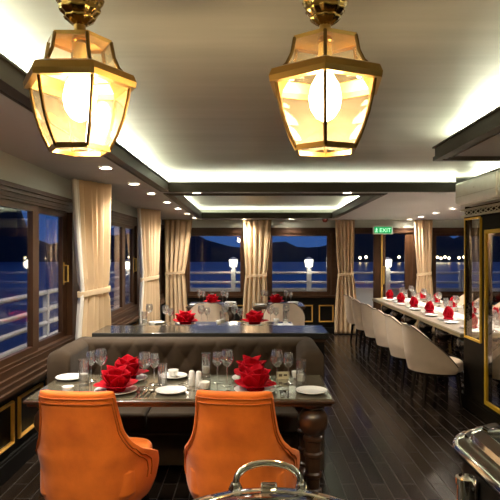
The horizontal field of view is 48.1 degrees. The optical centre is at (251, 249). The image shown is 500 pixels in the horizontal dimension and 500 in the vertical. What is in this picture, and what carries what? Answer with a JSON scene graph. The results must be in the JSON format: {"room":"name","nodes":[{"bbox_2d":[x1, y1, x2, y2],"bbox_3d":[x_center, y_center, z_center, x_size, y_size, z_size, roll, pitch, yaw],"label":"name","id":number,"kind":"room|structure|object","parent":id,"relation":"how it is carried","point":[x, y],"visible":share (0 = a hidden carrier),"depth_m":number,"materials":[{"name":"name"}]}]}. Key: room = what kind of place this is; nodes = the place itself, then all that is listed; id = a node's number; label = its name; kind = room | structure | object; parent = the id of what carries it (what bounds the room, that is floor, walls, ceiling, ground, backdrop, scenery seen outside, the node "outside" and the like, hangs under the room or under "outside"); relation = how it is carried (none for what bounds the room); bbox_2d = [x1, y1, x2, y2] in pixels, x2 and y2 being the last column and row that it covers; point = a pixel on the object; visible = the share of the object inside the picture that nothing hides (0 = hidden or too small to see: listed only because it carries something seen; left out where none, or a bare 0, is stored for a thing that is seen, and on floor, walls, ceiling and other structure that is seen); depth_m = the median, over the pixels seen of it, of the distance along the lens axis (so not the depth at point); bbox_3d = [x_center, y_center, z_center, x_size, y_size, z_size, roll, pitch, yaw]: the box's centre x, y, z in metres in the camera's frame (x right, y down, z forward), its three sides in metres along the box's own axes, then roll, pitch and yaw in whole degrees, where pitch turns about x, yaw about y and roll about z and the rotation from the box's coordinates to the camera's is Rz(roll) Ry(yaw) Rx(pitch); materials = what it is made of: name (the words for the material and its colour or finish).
{"room":"ship dining room","nodes":[
{"label":"ship dining room","id":0,"kind":"room"},
{"bbox_2d":[0,150,161,461],"bbox_3d":[-1.798,0.300,4.535,0.084,2.700,13.070,0,0,0],"label":"wall","id":1,"kind":"structure","parent":0,"point":[16,419],"depth_m":4.42,"materials":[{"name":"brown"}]},
{"bbox_2d":[0,432,38,486],"bbox_3d":[-1.765,1.575,4.525,0.030,0.150,13.050,0,0,0],"label":"baseboard","id":2,"kind":"structure","parent":1,"relation":"attached to","point":[21,455],"depth_m":4.20,"materials":[{"name":"black"}]},
{"bbox_2d":[0,195,73,372],"bbox_3d":[-1.808,0.235,3.770,0.095,1.250,3.540,0,0,0],"label":"window","id":3,"kind":"structure","parent":1,"relation":"in","point":[35,346],"depth_m":4.76,"materials":[{"name":"brown wood"}]},
{"bbox_2d":[0,179,164,229],"bbox_3d":[-1.750,-0.435,4.525,0.060,0.100,13.050,0,0,0],"label":"trim","id":4,"kind":"structure","parent":1,"relation":"attached to","point":[9,189],"depth_m":4.63,"materials":[{"name":"brown wood"}]},
{"bbox_2d":[0,294,165,401],"bbox_3d":[-1.725,0.935,4.525,0.110,0.150,13.050,0,0,0],"label":"trim","id":5,"kind":"structure","parent":1,"relation":"attached to","point":[16,378],"depth_m":4.36,"materials":[{"name":"brown wood"}]},
{"bbox_2d":[111,219,137,318],"bbox_3d":[-1.796,0.235,7.620,0.089,1.250,2.040,0,0,0],"label":"window","id":6,"kind":"structure","parent":1,"relation":"in","point":[123,307],"depth_m":8.05,"materials":[{"name":"brown wood"}]},
{"bbox_2d":[0,0,499,219],"bbox_3d":[1.710,-0.805,4.560,7.100,0.423,13.120,0,0,0],"label":"ceiling","id":7,"kind":"structure","parent":0,"point":[203,106],"depth_m":3.31,"materials":[{"name":"paint"}]},
{"bbox_2d":[23,0,136,155],"bbox_3d":[-0.492,-0.596,1.600,0.282,0.631,0.326,0,0,-30],"label":"lantern","id":8,"kind":"object","parent":7,"relation":"hanging from","point":[79,94],"visible":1,"depth_m":1.57,"materials":[{"name":"gold glass"}]},
{"bbox_2d":[73,41,86,57],"bbox_3d":[-0.492,-0.554,1.600,0.040,0.072,0.040,0,0,-30],"label":"socket","id":9,"kind":"object","parent":8,"relation":"attached to","point":[79,47],"depth_m":1.58,"materials":[{"name":"gold metal"}]},
{"bbox_2d":[71,179,111,339],"bbox_3d":[-1.567,0.480,5.529,0.093,2.300,0.605,0,0,26],"label":"curtain","id":10,"kind":"object","parent":7,"relation":"hanging from","point":[91,201],"visible":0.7,"depth_m":5.47,"materials":[{"name":"beige fabric"}]},
{"bbox_2d":[137,208,160,324],"bbox_3d":[-1.572,0.504,8.584,0.095,2.252,0.647,0,0,24],"label":"curtain","id":11,"kind":"object","parent":7,"relation":"hanging from","point":[149,220],"visible":0.72,"depth_m":8.51,"materials":[{"name":"beige fabric"}]},
{"bbox_2d":[165,220,191,321],"bbox_3d":[-1.430,0.521,10.913,0.545,2.219,0.085,0,0,0],"label":"curtain","id":12,"kind":"object","parent":7,"relation":"hanging from","point":[177,232],"visible":0.88,"depth_m":10.90,"materials":[{"name":"beige fabric"}]},
{"bbox_2d":[0,52,499,191],"bbox_3d":[0.574,-0.769,2.145,3.731,0.237,8.450,0,0,0],"label":"trim","id":13,"kind":"structure","parent":7,"relation":"attached to","point":[12,77],"depth_m":4.22,"materials":[{"name":"wood"}]},
{"bbox_2d":[242,220,271,321],"bbox_3d":[0.095,0.521,10.933,0.575,2.219,0.085,0,0,0],"label":"curtain","id":14,"kind":"object","parent":7,"relation":"hanging from","point":[256,233],"visible":0.73,"depth_m":10.92,"materials":[{"name":"beige fabric"}]},
{"bbox_2d":[163,193,387,218],"bbox_3d":[0.275,-0.670,8.525,2.630,0.167,3.930,0,0,0],"label":"trim","id":15,"kind":"structure","parent":7,"relation":"attached to","point":[180,199],"depth_m":8.88,"materials":[{"name":"brown metal"}]},
{"bbox_2d":[269,0,382,156],"bbox_3d":[0.209,-0.596,1.600,0.307,0.631,0.354,0,0,7],"label":"lantern","id":16,"kind":"object","parent":7,"relation":"hanging from","point":[325,95],"visible":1,"depth_m":1.56,"materials":[{"name":"gold glass"}]},
{"bbox_2d":[318,41,331,55],"bbox_3d":[0.209,-0.554,1.600,0.040,0.072,0.040,0,0,7],"label":"socket","id":17,"kind":"object","parent":16,"relation":"attached to","point":[320,43],"depth_m":1.59,"materials":[{"name":"gold metal"}]},
{"bbox_2d":[334,220,356,333],"bbox_3d":[1.840,0.521,10.933,0.466,2.219,0.090,0,0,0],"label":"curtain","id":18,"kind":"object","parent":7,"relation":"hanging from","point":[344,229],"visible":0.83,"depth_m":10.92,"materials":[{"name":"beige fabric"}]},
{"bbox_2d":[414,220,434,333],"bbox_3d":[3.360,0.521,10.933,0.406,2.219,0.090,0,0,0],"label":"curtain","id":19,"kind":"object","parent":7,"relation":"hanging from","point":[423,228],"visible":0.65,"depth_m":10.92,"materials":[{"name":"beige fabric"}]},
{"bbox_2d":[0,333,499,499],"bbox_3d":[1.710,1.700,4.535,7.100,0.100,13.190,0,0,0],"label":"floor","id":20,"kind":"structure","parent":0,"point":[380,443],"depth_m":4.90,"materials":[{"name":"brown wood"}]},
{"bbox_2d":[35,390,158,499],"bbox_3d":[-0.876,1.185,3.141,0.668,0.933,0.680,0,0,4],"label":"dining chair","id":21,"kind":"object","parent":20,"relation":"on","point":[84,450],"visible":1,"depth_m":2.87,"materials":[{"name":"orange"}]},
{"bbox_2d":[23,375,334,499],"bbox_3d":[-0.440,1.275,3.710,1.880,0.750,0.680,0,0,0],"label":"dining table","id":22,"kind":"object","parent":20,"relation":"on","point":[312,418],"visible":0.39,"depth_m":3.46,"materials":[{"name":"brown wood"}]},
{"bbox_2d":[55,373,78,380],"bbox_3d":[-1.265,0.889,3.900,0.200,0.020,0.200,0,0,0],"label":"plate","id":23,"kind":"object","parent":22,"relation":"on","point":[69,376],"visible":0.84,"depth_m":3.92,"materials":[{"name":"white ceramic"}]},
{"bbox_2d":[62,385,73,390],"bbox_3d":[-1.151,0.875,3.502,0.078,0.048,0.078,0,0,20],"label":"cup","id":24,"kind":"object","parent":22,"relation":"on","point":[65,387],"visible":0.73,"depth_m":3.48,"materials":[{"name":"white ceramic"}]},
{"bbox_2d":[79,358,88,385],"bbox_3d":[-1.120,0.814,3.730,0.068,0.170,0.068,0,0,0],"label":"glass","id":25,"kind":"object","parent":22,"relation":"on","point":[83,377],"visible":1,"depth_m":3.71,"materials":[{"name":"white"}]},
{"bbox_2d":[80,373,87,380],"bbox_3d":[-1.120,0.844,3.730,0.054,0.046,0.054,0,0,0],"label":"candle","id":26,"kind":"object","parent":25,"relation":"on","point":[83,376],"depth_m":3.71,"materials":[{"name":"white wax"}]},
{"bbox_2d":[94,385,137,394],"bbox_3d":[-0.860,0.889,3.545,0.270,0.020,0.270,0,0,0],"label":"dinner plate","id":27,"kind":"object","parent":22,"relation":"on","point":[132,388],"visible":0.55,"depth_m":3.55,"materials":[{"name":"white ceramic"}]},
{"bbox_2d":[93,365,137,392],"bbox_3d":[-0.860,0.812,3.545,0.241,0.156,0.241,0,0,13],"label":"folded napkin","id":28,"kind":"object","parent":27,"relation":"on","point":[115,379],"visible":1,"depth_m":3.50,"materials":[{"name":"fabric"}]},
{"bbox_2d":[136,374,147,380],"bbox_3d":[-0.860,0.889,3.875,0.270,0.020,0.270,0,0,0],"label":"dinner plate","id":29,"kind":"object","parent":22,"relation":"on","point":[141,376],"visible":0.25,"depth_m":3.90,"materials":[{"name":"white ceramic"}]},
{"bbox_2d":[115,354,148,378],"bbox_3d":[-0.860,0.812,3.875,0.241,0.156,0.241,0,0,35],"label":"folded napkin","id":30,"kind":"object","parent":29,"relation":"on","point":[132,363],"visible":0.52,"depth_m":3.84,"materials":[{"name":"fabric"}]},
{"bbox_2d":[138,352,150,389],"bbox_3d":[-0.695,0.782,3.630,0.086,0.235,0.086,0,0,-14],"label":"wine glass","id":31,"kind":"object","parent":22,"relation":"on","point":[144,388],"visible":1,"depth_m":3.62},
{"bbox_2d":[138,352,150,369],"bbox_3d":[-0.695,0.720,3.630,0.086,0.112,0.086,0,0,-14],"label":"bowl","id":32,"kind":"object","parent":31,"relation":"on","point":[149,352],"depth_m":3.61,"materials":[{"name":"glass"}]},
{"bbox_2d":[155,385,186,394],"bbox_3d":[-0.510,0.889,3.535,0.200,0.020,0.200,0,0,0],"label":"plate","id":33,"kind":"object","parent":22,"relation":"on","point":[172,389],"visible":1,"depth_m":3.55,"materials":[{"name":"white ceramic"}]},
{"bbox_2d":[159,372,186,378],"bbox_3d":[-0.555,0.889,3.945,0.200,0.020,0.200,0,0,0],"label":"plate","id":34,"kind":"object","parent":22,"relation":"on","point":[180,374],"visible":0.81,"depth_m":3.95,"materials":[{"name":"white ceramic"}]},
{"bbox_2d":[168,368,178,376],"bbox_3d":[-0.554,0.867,3.947,0.078,0.048,0.078,0,0,-12],"label":"cup","id":35,"kind":"object","parent":34,"relation":"on","point":[173,372],"visible":1,"depth_m":3.92,"materials":[{"name":"white ceramic"}]},
{"bbox_2d":[188,370,194,385],"bbox_3d":[-0.400,0.849,3.720,0.044,0.100,0.044,0,0,0],"label":"salt shaker","id":36,"kind":"object","parent":22,"relation":"on","point":[191,372],"visible":1,"depth_m":3.70,"materials":[{"name":"white ceramic"}]},
{"bbox_2d":[195,371,201,386],"bbox_3d":[-0.352,0.849,3.700,0.044,0.100,0.044,0,0,0],"label":"pepper shaker","id":37,"kind":"object","parent":22,"relation":"on","point":[198,373],"visible":0.82,"depth_m":3.68,"materials":[{"name":"white ceramic"}]},
{"bbox_2d":[198,380,209,389],"bbox_3d":[-0.311,0.875,3.618,0.078,0.048,0.078,0,0,-4],"label":"cup","id":38,"kind":"object","parent":22,"relation":"on","point":[204,384],"visible":1,"depth_m":3.59,"materials":[{"name":"white ceramic"}]},
{"bbox_2d":[201,352,210,377],"bbox_3d":[-0.325,0.814,3.960,0.068,0.170,0.068,0,0,0],"label":"glass","id":39,"kind":"object","parent":22,"relation":"on","point":[204,369],"visible":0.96,"depth_m":3.95,"materials":[{"name":"white"}]},
{"bbox_2d":[221,350,233,386],"bbox_3d":[-0.165,0.782,3.715,0.086,0.235,0.086,0,0,-36],"label":"wine glass","id":40,"kind":"object","parent":22,"relation":"on","point":[226,384],"visible":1,"depth_m":3.70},
{"bbox_2d":[221,350,233,366],"bbox_3d":[-0.165,0.720,3.715,0.086,0.112,0.086,0,0,-36],"label":"bowl","id":41,"kind":"object","parent":40,"relation":"on","point":[222,350],"depth_m":3.70,"materials":[{"name":"glass"}]},
{"bbox_2d":[232,375,270,379],"bbox_3d":[-0.005,0.889,3.880,0.270,0.020,0.270,0,0,0],"label":"dinner plate","id":42,"kind":"object","parent":22,"relation":"on","point":[235,377],"visible":0.17,"depth_m":3.89,"materials":[{"name":"white ceramic"}]},
{"bbox_2d":[234,355,265,375],"bbox_3d":[-0.005,0.812,3.880,0.241,0.156,0.241,0,0,-5],"label":"folded napkin","id":43,"kind":"object","parent":42,"relation":"on","point":[248,361],"visible":0.4,"depth_m":3.85,"materials":[{"name":"fabric"}]},
{"bbox_2d":[234,385,275,391],"bbox_3d":[0.020,0.889,3.560,0.270,0.020,0.270,0,0,0],"label":"dinner plate","id":44,"kind":"object","parent":22,"relation":"on","point":[237,388],"visible":0.38,"depth_m":3.57,"materials":[{"name":"white ceramic"}]},
{"bbox_2d":[234,363,276,391],"bbox_3d":[0.020,0.812,3.560,0.241,0.156,0.241,0,0,-21],"label":"folded napkin","id":45,"kind":"object","parent":44,"relation":"on","point":[255,378],"visible":1,"depth_m":3.52,"materials":[{"name":"fabric"}]},
{"bbox_2d":[276,371,288,378],"bbox_3d":[0.215,0.873,3.900,0.090,0.052,0.005,0,0,-5],"label":"menu card","id":46,"kind":"object","parent":22,"relation":"on","point":[279,375],"visible":1,"depth_m":3.90,"materials":[{"name":"beige"}]},
{"bbox_2d":[296,359,305,385],"bbox_3d":[0.325,0.814,3.720,0.068,0.170,0.068,0,0,0],"label":"glass","id":47,"kind":"object","parent":22,"relation":"on","point":[300,377],"visible":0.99,"depth_m":3.71,"materials":[{"name":"clear"}]},
{"bbox_2d":[297,373,304,380],"bbox_3d":[0.325,0.844,3.720,0.054,0.046,0.054,0,0,0],"label":"candle","id":48,"kind":"object","parent":47,"relation":"on","point":[300,376],"depth_m":3.70,"materials":[{"name":"white wax"}]},
{"bbox_2d":[296,386,326,394],"bbox_3d":[0.375,0.889,3.530,0.200,0.020,0.200,0,0,0],"label":"plate","id":49,"kind":"object","parent":22,"relation":"on","point":[309,390],"visible":1,"depth_m":3.55,"materials":[{"name":"white ceramic"}]},
{"bbox_2d":[47,336,323,469],"bbox_3d":[-0.485,1.191,4.415,2.030,0.918,0.690,0,0,0],"label":"tufted sofa","id":50,"kind":"object","parent":20,"relation":"on","point":[168,429],"visible":0.39,"depth_m":4.55,"materials":[{"name":"brown leather"}]},
{"bbox_2d":[118,407,150,432],"bbox_3d":[-1.082,1.274,4.340,0.589,0.148,0.500,0,0,0],"label":"seat cushion","id":51,"kind":"object","parent":50,"relation":"on","point":[134,419],"depth_m":4.10,"materials":[{"name":"leather"}]},
{"bbox_2d":[146,407,194,432],"bbox_3d":[-0.485,1.274,4.340,0.589,0.148,0.500,0,0,0],"label":"seat cushion","id":52,"kind":"object","parent":50,"relation":"on","point":[158,419],"depth_m":4.09,"materials":[{"name":"leather"}]},
{"bbox_2d":[275,407,298,432],"bbox_3d":[0.112,1.274,4.340,0.589,0.148,0.500,0,0,0],"label":"seat cushion","id":53,"kind":"object","parent":50,"relation":"on","point":[287,420],"depth_m":4.09,"materials":[{"name":"leather"}]},
{"bbox_2d":[189,303,228,321],"bbox_3d":[-0.680,1.220,8.671,0.654,0.864,0.637,0,0,1],"label":"tub chair","id":54,"kind":"object","parent":20,"relation":"on","point":[215,310],"visible":0.3,"depth_m":8.40,"materials":[{"name":"beige fabric"}]},
{"bbox_2d":[92,325,328,441],"bbox_3d":[-0.355,1.180,5.030,2.030,0.940,0.490,0,0,0],"label":"base cabinet","id":55,"kind":"object","parent":20,"relation":"on","point":[318,333],"visible":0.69,"depth_m":4.88,"materials":[{"name":"black"}]},
{"bbox_2d":[92,325,328,338],"bbox_3d":[-0.355,0.738,5.030,2.030,0.055,0.490,0,0,0],"label":"countertop","id":56,"kind":"structure","parent":55,"relation":"on","point":[312,331],"depth_m":4.88,"materials":[{"name":"grey"}]},
{"bbox_2d":[186,302,236,321],"bbox_3d":[-0.660,1.275,9.300,0.800,0.750,0.700,0,0,0],"label":"dining table","id":57,"kind":"object","parent":20,"relation":"on","point":[231,315],"visible":0.19,"depth_m":9.01,"materials":[{"name":"brown wood"}]},
{"bbox_3d":[-0.660,0.889,9.250,0.270,0.020,0.270,0,0,0],"label":"dinner plate","id":58,"kind":"object","parent":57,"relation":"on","visible":0},
{"bbox_2d":[203,294,220,302],"bbox_3d":[-0.660,0.809,9.250,0.268,0.163,0.268,0,0,15],"label":"folded napkin","id":59,"kind":"object","parent":58,"relation":"on","point":[210,298],"visible":0.96,"depth_m":9.19,"materials":[{"name":"fabric"}]},
{"bbox_2d":[139,322,291,324],"bbox_3d":[-0.440,1.275,6.700,1.880,0.750,0.700,0,0,0],"label":"dining table","id":60,"kind":"object","parent":20,"relation":"on","point":[168,323],"visible":0.02,"depth_m":6.86,"materials":[{"name":"fabric"}]},
{"bbox_2d":[243,322,265,324],"bbox_3d":[0.030,0.889,6.720,0.270,0.020,0.270,0,0,0],"label":"dinner plate","id":61,"kind":"object","parent":60,"relation":"on","point":[245,323],"visible":0.6,"depth_m":6.74,"materials":[{"name":"white ceramic"}]},
{"bbox_2d":[241,310,268,324],"bbox_3d":[0.030,0.809,6.720,0.290,0.163,0.290,0,0,-35],"label":"folded napkin","id":62,"kind":"object","parent":61,"relation":"on","point":[253,317],"visible":0.99,"depth_m":6.66,"materials":[{"name":"fabric"}]},
{"bbox_3d":[-0.800,0.889,6.720,0.270,0.020,0.270,0,0,0],"label":"dinner plate","id":63,"kind":"object","parent":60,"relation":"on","visible":0},
{"bbox_2d":[173,310,197,324],"bbox_3d":[-0.800,0.809,6.720,0.290,0.163,0.290,0,0,-16],"label":"folded napkin","id":64,"kind":"object","parent":63,"relation":"on","point":[184,318],"visible":1,"depth_m":6.66,"materials":[{"name":"fabric"}]},
{"bbox_2d":[184,390,299,498],"bbox_3d":[-0.067,1.185,3.141,0.668,0.933,0.680,0,0,5],"label":"dining chair","id":65,"kind":"object","parent":20,"relation":"on","point":[232,430],"visible":0.91,"depth_m":2.87,"materials":[{"name":"orange leather"}]},
{"bbox_2d":[252,302,305,312],"bbox_3d":[0.430,1.275,9.300,0.860,0.750,0.700,0,0,0],"label":"dining table","id":66,"kind":"object","parent":20,"relation":"on","point":[256,308],"visible":0.16,"depth_m":9.08,"materials":[{"name":"brown wood"}]},
{"bbox_3d":[0.400,0.889,9.250,0.270,0.020,0.270,0,0,0],"label":"dinner plate","id":67,"kind":"object","parent":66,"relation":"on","visible":0},
{"bbox_2d":[268,294,283,302],"bbox_3d":[0.400,0.809,9.250,0.268,0.163,0.268,0,0,6],"label":"folded napkin","id":68,"kind":"object","parent":67,"relation":"on","point":[276,298],"visible":0.97,"depth_m":9.19,"materials":[{"name":"fabric"}]},
{"bbox_2d":[263,303,304,324],"bbox_3d":[0.494,1.220,8.671,0.654,0.864,0.637,0,0,8],"label":"tub chair","id":69,"kind":"object","parent":20,"relation":"on","point":[295,314],"visible":0.37,"depth_m":8.41,"materials":[{"name":"beige fabric"}]},
{"bbox_2d":[344,294,373,345],"bbox_3d":[1.936,1.220,9.875,0.637,0.864,0.654,0,0,1],"label":"tub chair","id":70,"kind":"object","parent":20,"relation":"on","point":[348,301],"visible":0.27,"depth_m":9.73,"materials":[{"name":"beige fabric"}]},
{"bbox_2d":[351,298,387,353],"bbox_3d":[1.936,1.220,9.114,0.637,0.864,0.654,0,0,6],"label":"tub chair","id":71,"kind":"object","parent":20,"relation":"on","point":[356,305],"visible":0.41,"depth_m":8.96,"materials":[{"name":"beige fabric"}]},
{"bbox_2d":[360,302,401,363],"bbox_3d":[1.936,1.220,8.344,0.637,0.864,0.654,0,0,0],"label":"tub chair","id":72,"kind":"object","parent":20,"relation":"on","point":[366,310],"visible":0.36,"depth_m":8.20,"materials":[{"name":"beige fabric"}]},
{"bbox_2d":[371,307,418,374],"bbox_3d":[1.936,1.220,7.582,0.637,0.864,0.654,0,0,3],"label":"tub chair","id":73,"kind":"object","parent":20,"relation":"on","point":[379,325],"visible":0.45,"depth_m":7.42,"materials":[{"name":"beige fabric"}]},
{"bbox_2d":[384,313,437,389],"bbox_3d":[1.936,1.220,6.820,0.637,0.864,0.654,0,0,7],"label":"tub chair","id":74,"kind":"object","parent":20,"relation":"on","point":[393,326],"visible":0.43,"depth_m":6.65,"materials":[{"name":"beige fabric"}]},
{"bbox_2d":[401,321,462,407],"bbox_3d":[1.936,1.220,6.051,0.637,0.864,0.654,0,0,2],"label":"tub chair","id":75,"kind":"object","parent":20,"relation":"on","point":[423,356],"visible":1,"depth_m":5.84,"materials":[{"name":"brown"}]},
{"bbox_2d":[372,298,499,394],"bbox_3d":[2.825,1.273,8.275,1.150,0.754,4.450,0,0,0],"label":"table","id":76,"kind":"object","parent":20,"relation":"on","point":[444,331],"visible":0.41,"depth_m":7.69,"materials":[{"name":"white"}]},
{"bbox_2d":[438,317,458,320],"bbox_3d":[2.520,0.889,7.185,0.270,0.020,0.270,0,0,0],"label":"dinner plate","id":77,"kind":"object","parent":76,"relation":"on","point":[441,318],"visible":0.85,"depth_m":7.17,"materials":[{"name":"white ceramic"}]},
{"bbox_2d":[442,306,453,319],"bbox_3d":[2.524,0.805,7.184,0.140,0.170,0.142,0,0,-21],"label":"folded napkin","id":78,"kind":"object","parent":77,"relation":"on","point":[448,313],"visible":1,"depth_m":7.15,"materials":[{"name":"fabric"}]},
{"bbox_3d":[2.520,0.889,7.950,0.270,0.020,0.270,0,0,0],"label":"dinner plate","id":79,"kind":"object","parent":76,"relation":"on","visible":0},
{"bbox_2d":[424,301,433,312],"bbox_3d":[2.524,0.805,7.949,0.140,0.170,0.142,0,0,-23],"label":"folded napkin","id":80,"kind":"object","parent":79,"relation":"on","point":[429,307],"visible":1,"depth_m":7.91,"materials":[{"name":"fabric"}]},
{"bbox_3d":[2.520,0.889,8.715,0.270,0.020,0.270,0,0,0],"label":"dinner plate","id":81,"kind":"object","parent":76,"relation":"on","visible":0},
{"bbox_2d":[409,296,417,306],"bbox_3d":[2.522,0.805,8.719,0.142,0.170,0.140,0,0,-8],"label":"folded napkin","id":82,"kind":"object","parent":81,"relation":"on","point":[413,302],"visible":1,"depth_m":8.68,"materials":[{"name":"fabric"}]},
{"bbox_3d":[2.520,0.889,6.420,0.270,0.020,0.270,0,0,0],"label":"dinner plate","id":83,"kind":"object","parent":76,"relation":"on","visible":0},
{"bbox_2d":[472,313,477,327],"bbox_3d":[2.516,0.805,6.418,0.142,0.170,0.140,0,0,36],"label":"folded napkin","id":84,"kind":"object","parent":83,"relation":"on","point":[474,318],"visible":0.55,"depth_m":6.38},
{"bbox_3d":[2.520,0.889,9.480,0.270,0.020,0.270,0,0,0],"label":"dinner plate","id":85,"kind":"object","parent":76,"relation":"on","visible":0},
{"bbox_2d":[397,293,404,302],"bbox_3d":[2.517,0.805,9.483,0.140,0.170,0.142,0,0,8],"label":"folded napkin","id":86,"kind":"object","parent":85,"relation":"on","point":[400,297],"visible":1,"depth_m":9.44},
{"bbox_3d":[3.130,0.889,7.185,0.270,0.020,0.270,0,0,0],"label":"dinner plate","id":87,"kind":"object","parent":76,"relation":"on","visible":0},
{"bbox_2d":[492,307,499,319],"bbox_3d":[3.134,0.810,7.186,0.131,0.159,0.133,0,0,-38],"label":"folded napkin","id":88,"kind":"object","parent":87,"relation":"on","point":[494,312],"visible":0.86,"depth_m":7.15,"materials":[{"name":"fabric"}]},
{"bbox_2d":[456,293,472,305],"bbox_3d":[3.709,1.220,10.245,0.637,0.864,0.654,0,0,7],"label":"tub chair","id":89,"kind":"object","parent":20,"relation":"on","point":[461,302],"visible":0.03,"depth_m":10.41,"materials":[{"name":"beige fabric"}]},
{"bbox_2d":[492,345,499,381],"bbox_3d":[2.675,1.220,5.652,0.654,0.864,0.637,0,0,-10],"label":"tub chair","id":90,"kind":"object","parent":20,"relation":"on","point":[495,352],"visible":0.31,"depth_m":5.52,"materials":[{"name":"beige fabric"}]},
{"bbox_3d":[0.400,1.225,1.057,1.660,0.850,1.075,0,0,0],"label":"countertop","id":91,"kind":"structure","parent":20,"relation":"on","visible":0},
{"bbox_2d":[193,459,344,499],"bbox_3d":[0.036,0.634,1.005,0.478,0.333,0.489,0,0,0],"label":"chafing dish","id":92,"kind":"object","parent":91,"relation":"on","point":[267,490],"visible":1,"depth_m":1.20,"materials":[{"name":"silver metal"}]},
{"bbox_2d":[455,473,475,499],"bbox_3d":[0.458,0.642,1.200,0.042,0.316,0.042,0,0,0],"label":"canister","id":93,"kind":"object","parent":91,"relation":"on","point":[466,483],"visible":1,"depth_m":1.19,"materials":[{"name":"silver"}]},
{"bbox_2d":[451,422,499,499],"bbox_3d":[0.792,0.629,1.195,0.565,0.342,0.830,0,0,0],"label":"chafing dish","id":94,"kind":"object","parent":91,"relation":"on","point":[478,448],"visible":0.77,"depth_m":1.39,"materials":[{"name":"silver"}]},
{"bbox_2d":[162,220,499,326],"bbox_3d":[1.710,0.350,11.088,7.100,2.600,0.084,0,0,0],"label":"wall","id":95,"kind":"structure","parent":0,"point":[318,311],"depth_m":11.07,"materials":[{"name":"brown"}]},
{"bbox_2d":[185,233,244,294],"bbox_3d":[-0.730,0.273,11.090,1.180,1.245,0.080,0,0,0],"label":"window","id":96,"kind":"structure","parent":95,"relation":"in","point":[242,261],"depth_m":11.07,"materials":[{"name":"brown wood"}]},
{"bbox_2d":[267,233,332,294],"bbox_3d":[0.940,0.273,11.090,1.320,1.245,0.080,0,0,0],"label":"window","id":97,"kind":"structure","parent":95,"relation":"in","point":[329,291],"depth_m":11.07,"materials":[{"name":"brown wood"}]},
{"bbox_2d":[162,228,478,232],"bbox_3d":[1.710,-0.390,11.045,6.980,0.100,0.050,0,0,0],"label":"trim","id":98,"kind":"structure","parent":95,"relation":"attached to","point":[193,230],"depth_m":11.04,"materials":[{"name":"brown wood"}]},
{"bbox_2d":[163,295,499,297],"bbox_3d":[1.710,0.917,11.045,6.980,0.045,0.050,0,0,0],"label":"trim","id":99,"kind":"structure","parent":95,"relation":"attached to","point":[188,296],"depth_m":11.02,"materials":[{"name":"brown wood"}]},
{"bbox_2d":[354,233,380,332],"bbox_3d":[2.248,0.608,11.090,0.615,2.085,0.040,0,0,0],"label":"door","id":100,"kind":"structure","parent":95,"relation":"in","point":[376,237],"depth_m":11.07,"materials":[{"name":"brown wood"}]},
{"bbox_2d":[324,327,436,333],"bbox_3d":[1.730,1.590,11.060,6.940,0.120,0.020,0,0,0],"label":"baseboard","id":101,"kind":"structure","parent":95,"relation":"attached to","point":[330,330],"depth_m":11.05,"materials":[{"name":"black"}]},
{"bbox_2d":[373,226,392,233],"bbox_3d":[2.560,-0.390,11.002,0.390,0.170,0.127,0,0,0],"label":"exit sign","id":102,"kind":"object","parent":95,"relation":"attached to","point":[376,229],"visible":1,"depth_m":10.95,"materials":[{"name":"green"}]},
{"bbox_2d":[381,233,412,322],"bbox_3d":[2.865,0.608,11.059,0.630,2.085,0.101,0,0,0],"label":"door","id":103,"kind":"structure","parent":95,"relation":"in","point":[408,237],"depth_m":11.07,"materials":[{"name":"brown wood"}]},
{"bbox_2d":[431,233,499,294],"bbox_3d":[4.280,0.273,11.090,1.480,1.245,0.080,0,0,0],"label":"window","id":104,"kind":"structure","parent":95,"relation":"in","point":[433,266],"depth_m":11.07,"materials":[{"name":"brown wood"}]},
{"bbox_2d":[461,201,499,423],"bbox_3d":[2.285,0.495,4.490,0.110,2.310,2.980,0,0,0],"label":"wall partition","id":105,"kind":"structure","parent":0,"point":[477,396],"depth_m":5.53,"materials":[{"name":"black"}]},
{"bbox_2d":[456,170,499,206],"bbox_3d":[2.156,-0.553,5.200,0.203,0.239,0.940,0,0,0],"label":"air conditioner","id":106,"kind":"object","parent":105,"relation":"attached to","point":[483,189],"visible":1,"depth_m":5.11,"materials":[{"name":"white"}]},
{"label":"outside","id":107,"kind":"structure","parent":0,"visible":0},
{"bbox_2d":[0,206,499,261],"bbox_3d":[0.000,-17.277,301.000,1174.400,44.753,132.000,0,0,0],"label":"hills","id":108,"kind":"structure","parent":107,"point":[13,227],"depth_m":265.47,"materials":[{"name":"black"}]},
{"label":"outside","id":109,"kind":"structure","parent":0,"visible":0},
{"bbox_2d":[0,262,499,352],"bbox_3d":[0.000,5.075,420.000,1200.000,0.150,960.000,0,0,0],"label":"water","id":110,"kind":"structure","parent":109,"point":[13,275],"depth_m":98.26,"materials":[{"name":"blue liquid"}]},
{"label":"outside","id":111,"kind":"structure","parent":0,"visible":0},
{"bbox_3d":[1.825,1.700,5.250,9.350,0.100,14.500,0,0,0],"label":"deck","id":112,"kind":"object","parent":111,"visible":0},
{"bbox_2d":[0,274,128,357],"bbox_3d":[-2.720,1.089,5.622,0.070,1.122,13.245,0,0,0],"label":"deck railing","id":113,"kind":"object","parent":112,"relation":"on","point":[47,307],"visible":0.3,"depth_m":7.18,"materials":[{"name":"white"}]},
{"bbox_2d":[126,270,499,317],"bbox_3d":[1.772,1.040,12.300,9.055,1.220,0.100,0,0,0],"label":"deck railing","id":114,"kind":"object","parent":112,"relation":"on","point":[364,295],"visible":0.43,"depth_m":12.28,"materials":[{"name":"white"}]},
{"bbox_2d":[228,257,237,268],"bbox_3d":[-0.410,0.289,12.300,0.230,0.270,0.199,0,0,0],"label":"lamp","id":115,"kind":"object","parent":114,"relation":"on","point":[233,261],"visible":1,"depth_m":12.23,"materials":[{"name":"white"}]},
{"bbox_2d":[304,257,313,268],"bbox_3d":[1.250,0.289,12.300,0.230,0.270,0.199,0,0,0],"label":"lamp","id":116,"kind":"object","parent":114,"relation":"on","point":[308,261],"visible":1,"depth_m":12.23,"materials":[{"name":"white"}]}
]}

